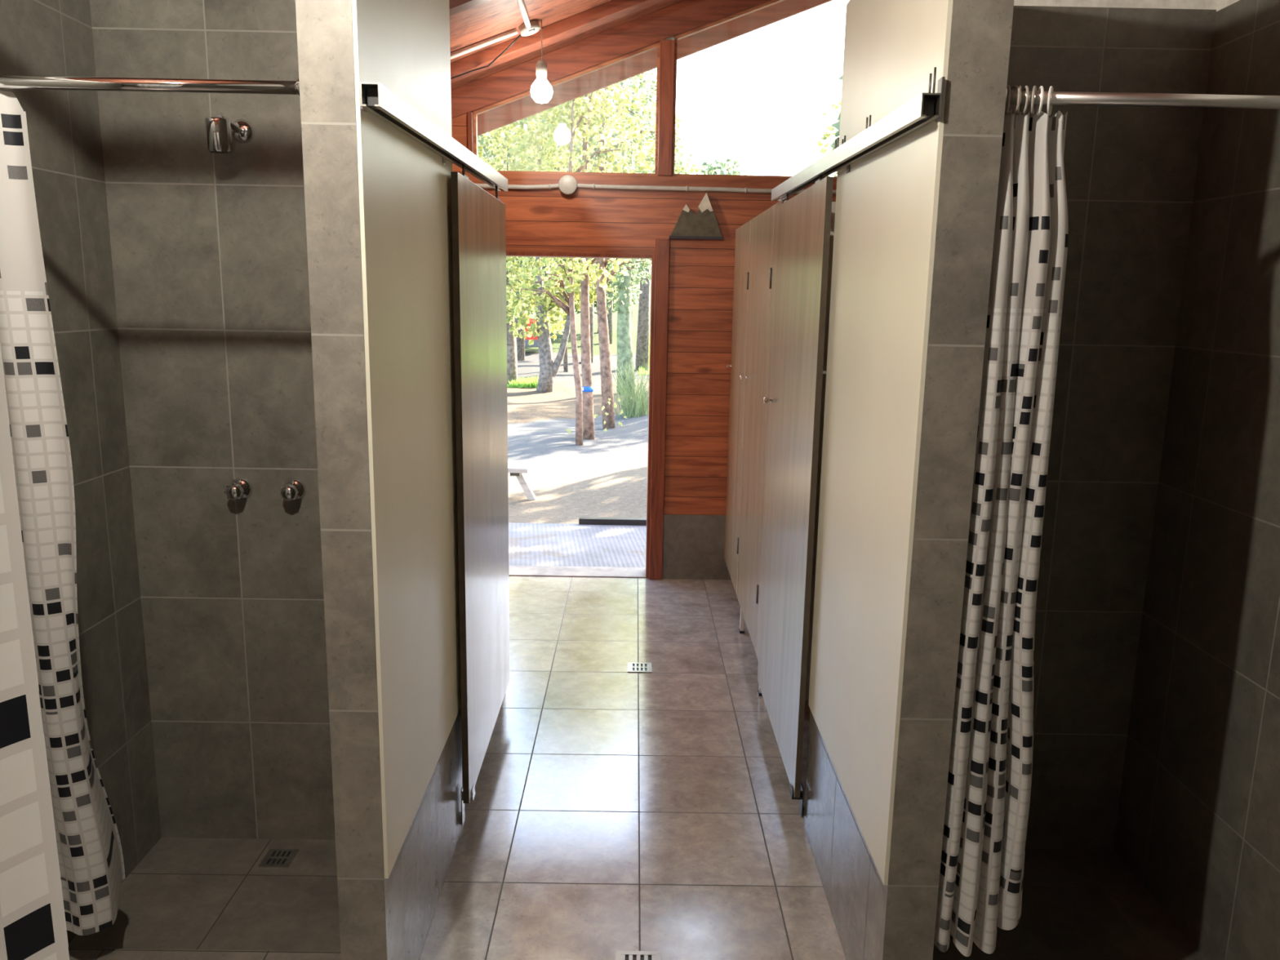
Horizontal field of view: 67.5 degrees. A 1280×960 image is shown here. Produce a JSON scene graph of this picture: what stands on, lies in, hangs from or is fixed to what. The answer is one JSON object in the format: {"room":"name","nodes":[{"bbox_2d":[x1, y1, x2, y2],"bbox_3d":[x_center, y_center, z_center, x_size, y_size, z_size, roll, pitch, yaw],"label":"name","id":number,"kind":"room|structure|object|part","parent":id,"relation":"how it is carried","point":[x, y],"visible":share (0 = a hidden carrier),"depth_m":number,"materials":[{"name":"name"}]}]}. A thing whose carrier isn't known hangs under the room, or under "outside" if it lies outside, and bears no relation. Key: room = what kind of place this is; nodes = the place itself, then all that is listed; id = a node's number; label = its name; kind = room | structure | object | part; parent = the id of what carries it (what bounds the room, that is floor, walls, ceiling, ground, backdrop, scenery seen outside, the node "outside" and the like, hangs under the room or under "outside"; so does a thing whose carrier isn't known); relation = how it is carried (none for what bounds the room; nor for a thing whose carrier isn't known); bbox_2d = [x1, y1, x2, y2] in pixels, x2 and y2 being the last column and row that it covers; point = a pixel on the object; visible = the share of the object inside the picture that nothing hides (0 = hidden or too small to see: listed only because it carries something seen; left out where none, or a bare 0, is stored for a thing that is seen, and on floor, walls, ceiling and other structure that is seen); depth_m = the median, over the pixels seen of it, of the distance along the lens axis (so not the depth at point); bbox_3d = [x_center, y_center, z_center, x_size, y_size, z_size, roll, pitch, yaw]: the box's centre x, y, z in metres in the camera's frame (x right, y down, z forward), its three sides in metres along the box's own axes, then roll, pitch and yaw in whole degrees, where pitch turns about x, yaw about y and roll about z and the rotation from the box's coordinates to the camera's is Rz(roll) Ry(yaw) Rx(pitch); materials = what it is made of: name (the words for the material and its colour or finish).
{"room":"public restroom","nodes":[
{"label":"public restroom","id":0,"kind":"room"},
{"bbox_2d":[0,0,161,943],"bbox_3d":[-1.475,0.016,2.081,0.150,2.594,6.590,1,11,0],"label":"wall","id":1,"kind":"structure","parent":0,"point":[38,37],"depth_m":2.44,"materials":[{"name":"tile"}]},
{"bbox_2d":[0,75,299,95],"bbox_3d":[-0.996,-0.715,1.731,0.780,0.044,0.044,1,11,0],"label":"shower curtain rod","id":2,"kind":"object","parent":1,"relation":"attached to","point":[23,82],"visible":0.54,"depth_m":1.72,"materials":[{"name":"silver metal"}]},
{"bbox_2d":[0,90,124,935],"bbox_3d":[-1.290,0.130,1.983,0.254,1.804,0.292,-4,12,-25],"label":"shower curtain","id":3,"kind":"object","parent":2,"relation":"hanging from","point":[91,857],"visible":0.65,"depth_m":1.89,"materials":[{"name":"fabric"}]},
{"bbox_3d":[-0.845,-0.444,0.338,1.070,0.044,0.044,1,11,0],"label":"shower curtain rod","id":4,"kind":"object","parent":1,"relation":"attached to","visible":0},
{"bbox_2d":[0,343,70,959],"bbox_3d":[-0.619,0.409,0.510,0.621,1.772,0.069,1,11,-3],"label":"shower curtain","id":5,"kind":"object","parent":4,"relation":"hanging from","point":[33,924],"visible":1,"depth_m":0.50,"materials":[{"name":"fabric"}]},
{"bbox_2d":[295,0,462,959],"bbox_3d":[-0.568,-0.012,2.293,0.106,2.360,0.890,1,11,0],"label":"wall","id":6,"kind":"structure","parent":0,"point":[378,200],"depth_m":1.98,"materials":[{"name":"tile"}]},
{"bbox_2d":[68,948,341,959],"bbox_3d":[-1.029,1.157,2.162,0.780,0.100,0.160,1,11,0],"label":"trim","id":7,"kind":"structure","parent":6,"relation":"attached to","point":[74,953],"depth_m":2.21,"materials":[{"name":"tile"}]},
{"bbox_2d":[360,82,510,803],"bbox_3d":[-0.499,0.023,2.717,0.038,1.875,1.730,1,11,0],"label":"sliding door","id":8,"kind":"structure","parent":6,"relation":"in","point":[477,216],"depth_m":2.90,"materials":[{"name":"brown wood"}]},
{"bbox_3d":[-0.483,-0.861,2.546,0.038,0.073,1.730,1,11,0],"label":"sliding door rail","id":9,"kind":"part","parent":8,"relation":"part of","materials":[{"name":"silver metal"}]},
{"bbox_2d":[449,0,684,90],"bbox_3d":[0.152,-1.871,1.878,4.140,1.623,7.600,1,11,0],"label":"ceiling","id":10,"kind":"structure","parent":0,"point":[491,19],"depth_m":4.36,"materials":[{"name":"brown wood"}]},
{"bbox_2d":[448,0,490,16],"bbox_3d":[0.043,-2.087,3.567,2.840,1.177,0.080,1,11,0],"label":"trim","id":11,"kind":"structure","parent":10,"relation":"attached to","point":[455,6],"depth_m":3.61,"materials":[{"name":"brown wood"}]},
{"bbox_2d":[450,29,518,59],"bbox_3d":[-0.972,-1.913,4.422,0.816,0.332,0.030,1,11,-2],"label":"conduit","id":12,"kind":"object","parent":10,"relation":"attached to","point":[514,32],"visible":0.4,"depth_m":4.40,"materials":[{"name":"white plastic"}]},
{"bbox_2d":[516,0,530,28],"bbox_3d":[-0.501,-2.003,4.014,0.025,0.030,0.730,1,11,-2],"label":"conduit","id":13,"kind":"object","parent":10,"relation":"attached to","point":[521,4],"visible":1,"depth_m":4.15,"materials":[{"name":"white plastic"}]},
{"bbox_2d":[518,19,540,36],"bbox_3d":[-0.508,-2.081,4.417,0.101,0.065,0.096,1,11,0],"label":"junction box","id":14,"kind":"object","parent":10,"relation":"attached to","point":[535,28],"visible":0.94,"depth_m":4.39,"materials":[{"name":"grey plastic"}]},
{"bbox_2d":[450,34,520,79],"bbox_3d":[-0.844,-1.960,4.556,0.617,0.283,0.063,3,11,10],"label":"cable","id":15,"kind":"object","parent":14,"relation":"attached to","point":[516,39],"visible":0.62,"depth_m":4.54,"materials":[{"name":"black plastic"}]},
{"bbox_2d":[530,20,552,103],"bbox_3d":[-0.457,-1.939,4.450,0.104,0.363,0.104,1,11,0],"label":"hanging bulb","id":16,"kind":"object","parent":10,"relation":"hanging from","point":[541,91],"visible":1,"depth_m":4.44,"materials":[{"name":"white glass"}]},
{"bbox_2d":[535,60,546,76],"bbox_3d":[-0.458,-1.911,4.455,0.052,0.068,0.052,1,11,0],"label":"socket","id":17,"kind":"object","parent":16,"relation":"attached to","point":[541,65],"depth_m":4.44,"materials":[{"name":"grey plastic"}]},
{"bbox_3d":[-0.459,-1.819,4.473,0.104,0.120,0.104,1,11,0],"label":"bulb glass","id":18,"kind":"part","parent":16,"relation":"part of","materials":[{"name":"white glass"}]},
{"bbox_3d":[-0.454,-2.028,4.433,0.007,0.182,0.004,1,11,0],"label":"cord","id":19,"kind":"part","parent":16,"relation":"part of","materials":[{"name":"grey plastic"}]},
{"bbox_2d":[450,0,665,83],"bbox_3d":[0.040,-2.301,4.565,2.840,1.137,0.120,1,11,0],"label":"ceiling beam","id":20,"kind":"structure","parent":10,"relation":"attached to","point":[606,12],"depth_m":4.55,"materials":[{"name":"brown wood"}]},
{"bbox_2d":[477,0,832,136],"bbox_3d":[0.136,-2.546,5.633,4.140,1.773,0.030,1,11,0],"label":"trim","id":21,"kind":"structure","parent":10,"relation":"attached to","point":[523,108],"depth_m":5.64,"materials":[{"name":"brown wood"}]},
{"bbox_2d":[508,522,646,567],"bbox_3d":[-0.053,0.526,6.332,7.000,0.180,1.210,1,11,0],"label":"doormat","id":22,"kind":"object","parent":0,"point":[561,544],"depth_m":6.32,"materials":[{"name":"concrete"}]},
{"bbox_2d":[578,516,646,525],"bbox_3d":[0.554,0.310,6.916,1.985,0.042,0.055,1,11,0],"label":"channel","id":23,"kind":"object","parent":22,"relation":"on","point":[582,521],"visible":0.36,"depth_m":6.88,"materials":[{"name":"black plastic"}]},
{"bbox_2d":[68,575,1206,959],"bbox_3d":[-0.002,1.253,2.327,3.140,0.124,6.590,1,11,0],"label":"floor","id":24,"kind":"structure","parent":0,"point":[613,809],"depth_m":2.82,"materials":[{"name":"tile"}]},
{"bbox_2d":[257,848,298,867],"bbox_3d":[-1.037,1.086,2.754,0.085,0.004,0.085,1,11,0],"label":"floor drain","id":25,"kind":"object","parent":24,"relation":"on","point":[274,858],"visible":1,"depth_m":2.75,"materials":[{"name":"metal"}]},
{"bbox_2d":[459,784,475,826],"bbox_3d":[-0.522,0.983,2.899,0.043,0.118,0.040,1,11,0],"label":"floor guide","id":26,"kind":"object","parent":24,"relation":"on","point":[462,813],"visible":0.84,"depth_m":2.89,"materials":[{"name":"metal"}]},
{"bbox_2d":[615,951,661,959],"bbox_3d":[-0.004,1.189,2.340,0.112,0.004,0.112,1,11,0],"label":"floor drain","id":27,"kind":"object","parent":24,"relation":"on","point":[620,955],"visible":1,"depth_m":2.38,"materials":[{"name":"metal"}]},
{"bbox_2d":[627,662,652,672],"bbox_3d":[-0.001,0.824,4.215,0.106,0.004,0.106,1,11,0],"label":"floor drain","id":28,"kind":"object","parent":24,"relation":"on","point":[633,667],"visible":1,"depth_m":4.21,"materials":[{"name":"metal"}]},
{"bbox_2d":[738,199,786,696],"bbox_3d":[0.963,-0.152,4.190,0.921,1.963,0.996,1,11,0],"label":"panel","id":29,"kind":"object","parent":24,"relation":"on","point":[776,205],"visible":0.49,"depth_m":3.84,"materials":[{"name":"brown wood"}]},
{"bbox_2d":[724,220,751,595],"bbox_3d":[0.493,-0.383,4.997,0.051,1.833,0.696,1,11,0],"label":"door","id":30,"kind":"structure","parent":29,"relation":"attached to","point":[742,247],"depth_m":4.96,"materials":[{"name":"brown wood"}]},
{"bbox_3d":[0.497,0.667,4.670,0.015,0.133,0.030,1,11,0],"label":"leg","id":31,"kind":"part","parent":29,"relation":"part of","materials":[{"name":"silver metal"}]},
{"bbox_2d":[736,204,774,652],"bbox_3d":[0.496,-0.241,4.267,0.051,1.833,0.780,1,11,0],"label":"door","id":32,"kind":"structure","parent":29,"relation":"attached to","point":[762,231],"depth_m":4.21,"materials":[{"name":"brown wood"}]},
{"bbox_3d":[0.489,-0.485,4.533,0.033,0.027,0.027,1,11,0],"label":"door knob","id":33,"kind":"part","parent":32,"relation":"part of","materials":[{"name":"silver metal"}]},
{"bbox_3d":[0.515,-0.147,3.784,0.018,1.833,0.202,1,11,0],"label":"panel","id":34,"kind":"part","parent":29,"relation":"part of","materials":[{"name":"brown wood"}]},
{"bbox_2d":[789,782,804,817],"bbox_3d":[0.489,0.996,2.982,0.042,0.095,0.040,1,11,0],"label":"floor guide","id":35,"kind":"object","parent":24,"relation":"on","point":[802,793],"visible":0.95,"depth_m":2.97,"materials":[{"name":"silver metal"}]},
{"bbox_2d":[451,113,836,515],"bbox_3d":[0.016,-1.143,5.269,3.140,3.464,0.100,1,11,0],"label":"wall","id":36,"kind":"structure","parent":0,"point":[546,220],"depth_m":5.20,"materials":[{"name":"brown wood"}]},
{"bbox_2d":[467,111,474,153],"bbox_3d":[-0.899,-1.800,5.131,0.027,0.305,0.112,1,11,0],"label":"trim","id":37,"kind":"structure","parent":36,"relation":"attached to","point":[470,114],"depth_m":5.07,"materials":[{"name":"brown wood"}]},
{"bbox_2d":[475,183,559,189],"bbox_3d":[-0.862,-1.575,5.118,0.898,0.035,0.028,1,11,0],"label":"conduit","id":38,"kind":"object","parent":36,"relation":"attached to","point":[549,186],"visible":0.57,"depth_m":5.11,"materials":[{"name":"grey plastic"}]},
{"bbox_2d":[473,42,660,175],"bbox_3d":[-0.391,-1.972,5.096,0.982,0.674,0.040,1,11,0],"label":"window","id":39,"kind":"structure","parent":36,"relation":"in","point":[657,46],"depth_m":5.08,"materials":[{"name":"brown wood"}]},
{"bbox_2d":[558,174,577,194],"bbox_3d":[-0.384,-1.573,5.114,0.099,0.099,0.037,1,11,0],"label":"wall box","id":40,"kind":"object","parent":36,"relation":"attached to","point":[567,184],"visible":1,"depth_m":5.10,"materials":[{"name":"grey plastic"}]},
{"bbox_2d":[508,565,645,577],"bbox_3d":[-0.429,0.567,5.651,0.960,0.066,0.200,1,11,0],"label":"trim","id":41,"kind":"structure","parent":36,"relation":"attached to","point":[513,571],"depth_m":5.63,"materials":[{"name":"stone"}]},
{"bbox_2d":[506,239,669,579],"bbox_3d":[-0.374,-0.388,5.434,1.036,1.905,0.200,1,11,0],"label":"door frame","id":42,"kind":"structure","parent":36,"relation":"in","point":[660,260],"depth_m":5.32,"materials":[{"name":"brown wood"}]},
{"bbox_2d":[450,0,772,119],"bbox_3d":[0.037,-2.353,5.027,3.140,1.326,0.112,1,11,0],"label":"ceiling beam","id":43,"kind":"structure","parent":36,"relation":"attached to","point":[669,22],"depth_m":4.99,"materials":[{"name":"brown wood"}]},
{"bbox_2d":[657,40,675,176],"bbox_3d":[0.138,-1.967,5.103,0.076,0.678,0.112,1,11,0],"label":"trim","id":44,"kind":"structure","parent":36,"relation":"attached to","point":[664,135],"depth_m":5.05,"materials":[{"name":"brown wood"}]},
{"bbox_2d":[668,192,723,239],"bbox_3d":[0.303,-1.415,5.140,0.290,0.241,0.049,1,11,0],"label":"ornament","id":45,"kind":"object","parent":36,"relation":"attached to","point":[704,225],"visible":1,"depth_m":5.13,"materials":[{"name":"grey paint"}]},
{"bbox_3d":[0.302,-1.304,5.162,0.290,0.014,0.049,1,11,0],"label":"board","id":46,"kind":"part","parent":45,"relation":"part of","materials":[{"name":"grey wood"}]},
{"bbox_2d":[662,514,731,579],"bbox_3d":[0.318,0.386,5.509,0.474,0.381,0.014,1,11,0],"label":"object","id":47,"kind":"structure","parent":36,"relation":"attached to","point":[694,545],"depth_m":5.50,"materials":[{"name":"tile"}]},
{"bbox_2d":[577,183,835,194],"bbox_3d":[0.517,-1.553,5.128,1.743,0.034,0.028,1,11,0],"label":"conduit","id":48,"kind":"object","parent":36,"relation":"attached to","point":[593,186],"visible":0.73,"depth_m":5.12,"materials":[{"name":"grey plastic"}]},
{"bbox_2d":[671,0,836,178],"bbox_3d":[0.754,-2.176,5.061,1.150,1.127,0.040,1,11,0],"label":"window","id":49,"kind":"structure","parent":36,"relation":"in","point":[773,2],"depth_m":5.04,"materials":[{"name":"brown wood"}]},
{"bbox_2d":[89,0,1217,850],"bbox_3d":[0.019,-0.206,2.660,2.840,2.620,0.100,1,11,0],"label":"wall","id":50,"kind":"structure","parent":0,"point":[209,253],"depth_m":2.60,"materials":[{"name":"tile"}]},
{"bbox_2d":[204,115,253,153],"bbox_3d":[-1.032,-0.863,2.402,0.058,0.101,0.154,2,11,6],"label":"shower","id":51,"kind":"object","parent":50,"relation":"attached to","point":[220,130],"visible":1,"depth_m":2.35,"materials":[{"name":"silver metal"}]},
{"bbox_3d":[-1.028,-0.893,2.410,0.022,0.031,0.102,2,11,6],"label":"arm","id":52,"kind":"part","parent":51,"relation":"part of","materials":[{"name":"silver metal"}]},
{"bbox_2d":[224,477,252,501],"bbox_3d":[-1.102,0.029,2.619,0.062,0.062,0.062,1,11,0],"label":"tap","id":53,"kind":"object","parent":50,"relation":"attached to","point":[240,488],"visible":1,"depth_m":2.60,"materials":[{"name":"silver metal"}]},
{"bbox_3d":[-1.102,0.032,2.606,0.049,0.048,0.036,1,11,0],"label":"handle","id":54,"kind":"part","parent":53,"relation":"part of","materials":[{"name":"silver metal"}]},
{"bbox_2d":[279,478,306,502],"bbox_3d":[-0.954,0.032,2.620,0.062,0.062,0.062,1,11,0],"label":"tap","id":55,"kind":"object","parent":50,"relation":"attached to","point":[294,489],"visible":1,"depth_m":2.60,"materials":[{"name":"silver metal"}]},
{"bbox_3d":[-0.954,0.034,2.607,0.049,0.048,0.036,1,11,0],"label":"handle","id":56,"kind":"part","parent":55,"relation":"part of","materials":[{"name":"silver metal"}]},
{"bbox_2d":[805,201,835,700],"bbox_3d":[0.982,-0.066,3.760,0.895,1.960,0.080,1,11,0],"label":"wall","id":57,"kind":"structure","parent":0,"point":[833,203],"depth_m":3.71,"materials":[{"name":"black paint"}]},
{"bbox_2d":[804,0,1013,959],"bbox_3d":[0.581,0.000,2.310,0.115,2.370,0.910,1,11,0],"label":"wall","id":58,"kind":"structure","parent":0,"point":[915,215],"depth_m":1.99,"materials":[{"name":"tile"}]},
{"bbox_2d":[757,66,945,797],"bbox_3d":[0.500,0.020,2.828,0.066,1.920,1.940,1,11,-1],"label":"sliding door","id":59,"kind":"structure","parent":58,"relation":"in","point":[804,220],"depth_m":2.99,"materials":[{"name":"brown wood"}]},
{"bbox_3d":[0.473,-0.294,3.541,0.033,0.027,0.027,1,11,0],"label":"door knob","id":60,"kind":"part","parent":59,"relation":"part of","materials":[{"name":"silver metal"}]},
{"bbox_3d":[0.517,-0.875,2.654,0.038,0.094,1.940,1,11,0],"label":"sliding door rail","id":61,"kind":"part","parent":59,"relation":"part of","materials":[{"name":"silver metal"}]},
{"bbox_2d":[932,959,965,959],"bbox_3d":[1.020,1.190,2.176,0.800,0.100,0.160,1,11,0],"label":"trim","id":62,"kind":"structure","parent":58,"relation":"attached to","point":[932,959],"depth_m":2.24,"materials":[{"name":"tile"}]},
{"bbox_2d":[1113,0,1279,959],"bbox_3d":[1.524,-0.475,1.997,0.150,3.693,6.590,1,11,0],"label":"wall","id":63,"kind":"structure","parent":0,"point":[1198,820],"depth_m":2.36,"materials":[{"name":"tile"}]},
{"bbox_2d":[1004,88,1279,109],"bbox_3d":[1.054,-0.689,1.745,0.800,0.044,0.044,1,11,0],"label":"shower curtain rod","id":64,"kind":"object","parent":63,"relation":"attached to","point":[1057,98],"visible":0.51,"depth_m":1.73,"materials":[{"name":"metal"}]},
{"bbox_2d":[933,84,1068,956],"bbox_3d":[0.741,0.143,1.910,0.199,1.748,0.096,1,11,-3],"label":"shower curtain","id":65,"kind":"object","parent":64,"relation":"hanging from","point":[989,777],"visible":0.88,"depth_m":1.88,"materials":[{"name":"fabric"}]},
{"label":"outside","id":66,"kind":"structure","parent":0,"visible":0},
{"bbox_2d":[506,271,651,524],"bbox_3d":[0.552,-9.536,42.718,61.400,5.946,76.500,1,11,0],"label":"ground","id":67,"kind":"structure","parent":66,"point":[606,476],"depth_m":10.46,"materials":[{"name":"grey concrete"}]},
{"bbox_2d":[477,126,522,170],"bbox_3d":[-3.472,-4.695,18.570,3.794,5.537,2.734,1,11,0],"label":"tree","id":68,"kind":"object","parent":67,"relation":"on","point":[496,152],"visible":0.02,"depth_m":17.76,"materials":[{"name":"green plant"}]},
{"bbox_2d":[477,112,558,387],"bbox_3d":[-2.449,-4.439,17.244,2.354,5.590,2.123,1,11,0],"label":"tree","id":69,"kind":"object","parent":67,"relation":"on","point":[512,357],"visible":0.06,"depth_m":17.20,"materials":[{"name":"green plant"}]},
{"bbox_2d":[507,460,536,500],"bbox_3d":[-1.608,0.011,8.080,1.500,0.310,0.370,1,11,0],"label":"wooden bench","id":70,"kind":"object","parent":67,"relation":"on","point":[516,468],"visible":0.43,"depth_m":8.00,"materials":[{"name":"grey wood"}]},
{"bbox_3d":[-0.958,0.052,8.034,0.200,0.270,0.060,1,11,0],"label":"leg","id":71,"kind":"part","parent":70,"relation":"part of","materials":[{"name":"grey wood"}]},
{"bbox_2d":[477,119,580,360],"bbox_3d":[-3.009,-6.298,23.407,4.742,6.888,3.451,1,11,0],"label":"tree","id":72,"kind":"object","parent":67,"relation":"on","point":[520,342],"visible":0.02,"depth_m":23.60,"materials":[{"name":"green plant"}]},
{"bbox_2d":[479,125,580,304],"bbox_3d":[-4.728,-7.514,29.194,6.979,6.947,4.963,2,11,3],"label":"tree","id":73,"kind":"object","parent":67,"relation":"on","point":[564,260],"visible":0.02,"depth_m":28.78,"materials":[{"name":"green plant"}]},
{"bbox_2d":[524,318,537,347],"bbox_3d":[-4.853,-4.321,27.054,4.280,1.420,1.840,1,11,0],"label":"parked car","id":74,"kind":"object","parent":67,"relation":"on","point":[531,320],"visible":0.02,"depth_m":26.31,"materials":[{"name":"red paint"}]},
{"bbox_2d":[488,91,619,392],"bbox_3d":[-1.527,-4.391,16.611,2.586,5.784,2.278,1,11,0],"label":"forked tree","id":75,"kind":"object","parent":67,"relation":"on","point":[548,369],"visible":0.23,"depth_m":16.52,"materials":[{"name":"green plant"}]},
{"bbox_2d":[533,257,595,372],"bbox_3d":[-1.582,-3.785,20.715,1.562,2.959,1.392,1,11,0],"label":"sapling","id":76,"kind":"object","parent":67,"relation":"on","point":[566,357],"visible":0.03,"depth_m":20.74,"materials":[{"name":"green plant"}]},
{"bbox_2d":[524,258,617,316],"bbox_3d":[-3.363,-6.787,32.454,5.627,3.943,3.966,1,11,0],"label":"tree","id":77,"kind":"object","parent":67,"relation":"on","point":[549,304],"visible":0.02,"depth_m":32.21,"materials":[{"name":"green plant"}]},
{"bbox_2d":[501,85,644,445],"bbox_3d":[-0.759,-2.555,10.490,1.590,4.445,1.558,1,11,0],"label":"tree","id":78,"kind":"object","parent":67,"relation":"on","point":[568,286],"visible":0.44,"depth_m":10.23,"materials":[{"name":"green plant"}]},
{"bbox_2d":[506,336,649,387],"bbox_3d":[0.130,-3.377,24.861,5.258,0.675,15.961,1,11,0],"label":"grass","id":79,"kind":"structure","parent":67,"relation":"on","point":[522,382],"depth_m":17.26,"materials":[{"name":"green plant"}]},
{"bbox_2d":[514,74,656,439],"bbox_3d":[-0.529,-2.714,11.088,1.826,4.542,1.662,1,11,0],"label":"tree","id":80,"kind":"object","parent":67,"relation":"on","point":[586,366],"visible":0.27,"depth_m":10.85,"materials":[{"name":"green plant"}]},
{"bbox_2d":[581,386,593,391],"bbox_3d":[-0.614,-1.058,11.130,0.146,0.060,0.139,1,11,0],"label":"band","id":81,"kind":"object","parent":80,"relation":"attached to","point":[584,388],"visible":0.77,"depth_m":11.07,"materials":[{"name":"plastic"}]},
{"bbox_2d":[546,93,653,363],"bbox_3d":[-1.299,-6.114,23.444,3.992,6.629,2.939,1,11,0],"label":"tree","id":82,"kind":"object","parent":67,"relation":"on","point":[591,308],"visible":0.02,"depth_m":23.57,"materials":[{"name":"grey plant"}]},
{"bbox_2d":[556,258,651,343],"bbox_3d":[-1.065,-6.963,30.424,3.806,5.431,2.908,1,11,0],"label":"tree","id":83,"kind":"object","parent":67,"relation":"on","point":[610,314],"visible":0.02,"depth_m":30.42,"materials":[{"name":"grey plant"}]},
{"bbox_2d":[573,275,639,333],"bbox_3d":[-1.408,-6.574,33.514,3.125,3.020,2.432,1,11,0],"label":"tree","id":84,"kind":"object","parent":67,"relation":"on","point":[615,301],"visible":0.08,"depth_m":33.24,"materials":[{"name":"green plant"}]},
{"bbox_2d":[593,398,627,431],"bbox_3d":[-0.360,-0.787,11.725,0.414,0.422,0.328,1,11,0],"label":"shrub","id":85,"kind":"object","parent":67,"relation":"on","point":[595,415],"visible":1,"depth_m":11.69,"materials":[{"name":"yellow plant"}]},
{"bbox_2d":[532,67,694,428],"bbox_3d":[-0.412,-3.098,12.113,2.163,4.974,1.902,1,11,0],"label":"tree","id":86,"kind":"object","parent":67,"relation":"on","point":[606,388],"visible":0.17,"depth_m":11.99,"materials":[{"name":"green plant"}]},
{"bbox_2d":[595,360,648,418],"bbox_3d":[-0.056,-1.271,13.492,1.091,0.810,1.380,-4,12,-25],"label":"bush","id":87,"kind":"object","parent":67,"relation":"on","point":[632,409],"visible":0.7,"depth_m":13.55,"materials":[{"name":"green plant"}]},
{"bbox_2d":[568,69,689,394],"bbox_3d":[-0.272,-4.324,16.465,2.190,5.760,2.114,1,11,0],"label":"tree","id":88,"kind":"object","parent":67,"relation":"on","point":[624,313],"visible":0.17,"depth_m":16.38,"materials":[{"name":"green plant"}]},
{"bbox_2d":[608,90,700,371],"bbox_3d":[0.066,-5.493,21.487,2.910,6.254,2.184,1,11,0],"label":"tree","id":89,"kind":"object","parent":67,"relation":"on","point":[643,321],"visible":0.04,"depth_m":21.56,"materials":[{"name":"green plant"}]},
{"bbox_2d":[693,158,746,175],"bbox_3d":[2.291,-6.907,29.378,2.101,5.597,1.846,1,11,0],"label":"tree","id":90,"kind":"object","parent":67,"relation":"on","point":[711,170],"visible":0.15,"depth_m":28.46,"materials":[{"name":"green plant"}]},
{"bbox_2d":[816,100,840,177],"bbox_3d":[3.292,-3.715,15.200,1.822,4.697,1.336,6,12,25],"label":"tree","id":91,"kind":"object","parent":67,"relation":"on","point":[826,135],"visible":0.02,"depth_m":14.87,"materials":[{"name":"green plant"}]},
{"bbox_2d":[829,75,842,150],"bbox_3d":[4.122,-3.154,10.588,4.134,4.905,4.151,1,11,0],"label":"shade tree","id":92,"kind":"object","parent":67,"relation":"on","point":[837,125],"visible":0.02,"depth_m":10.98,"materials":[{"name":"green plant"}]}
]}

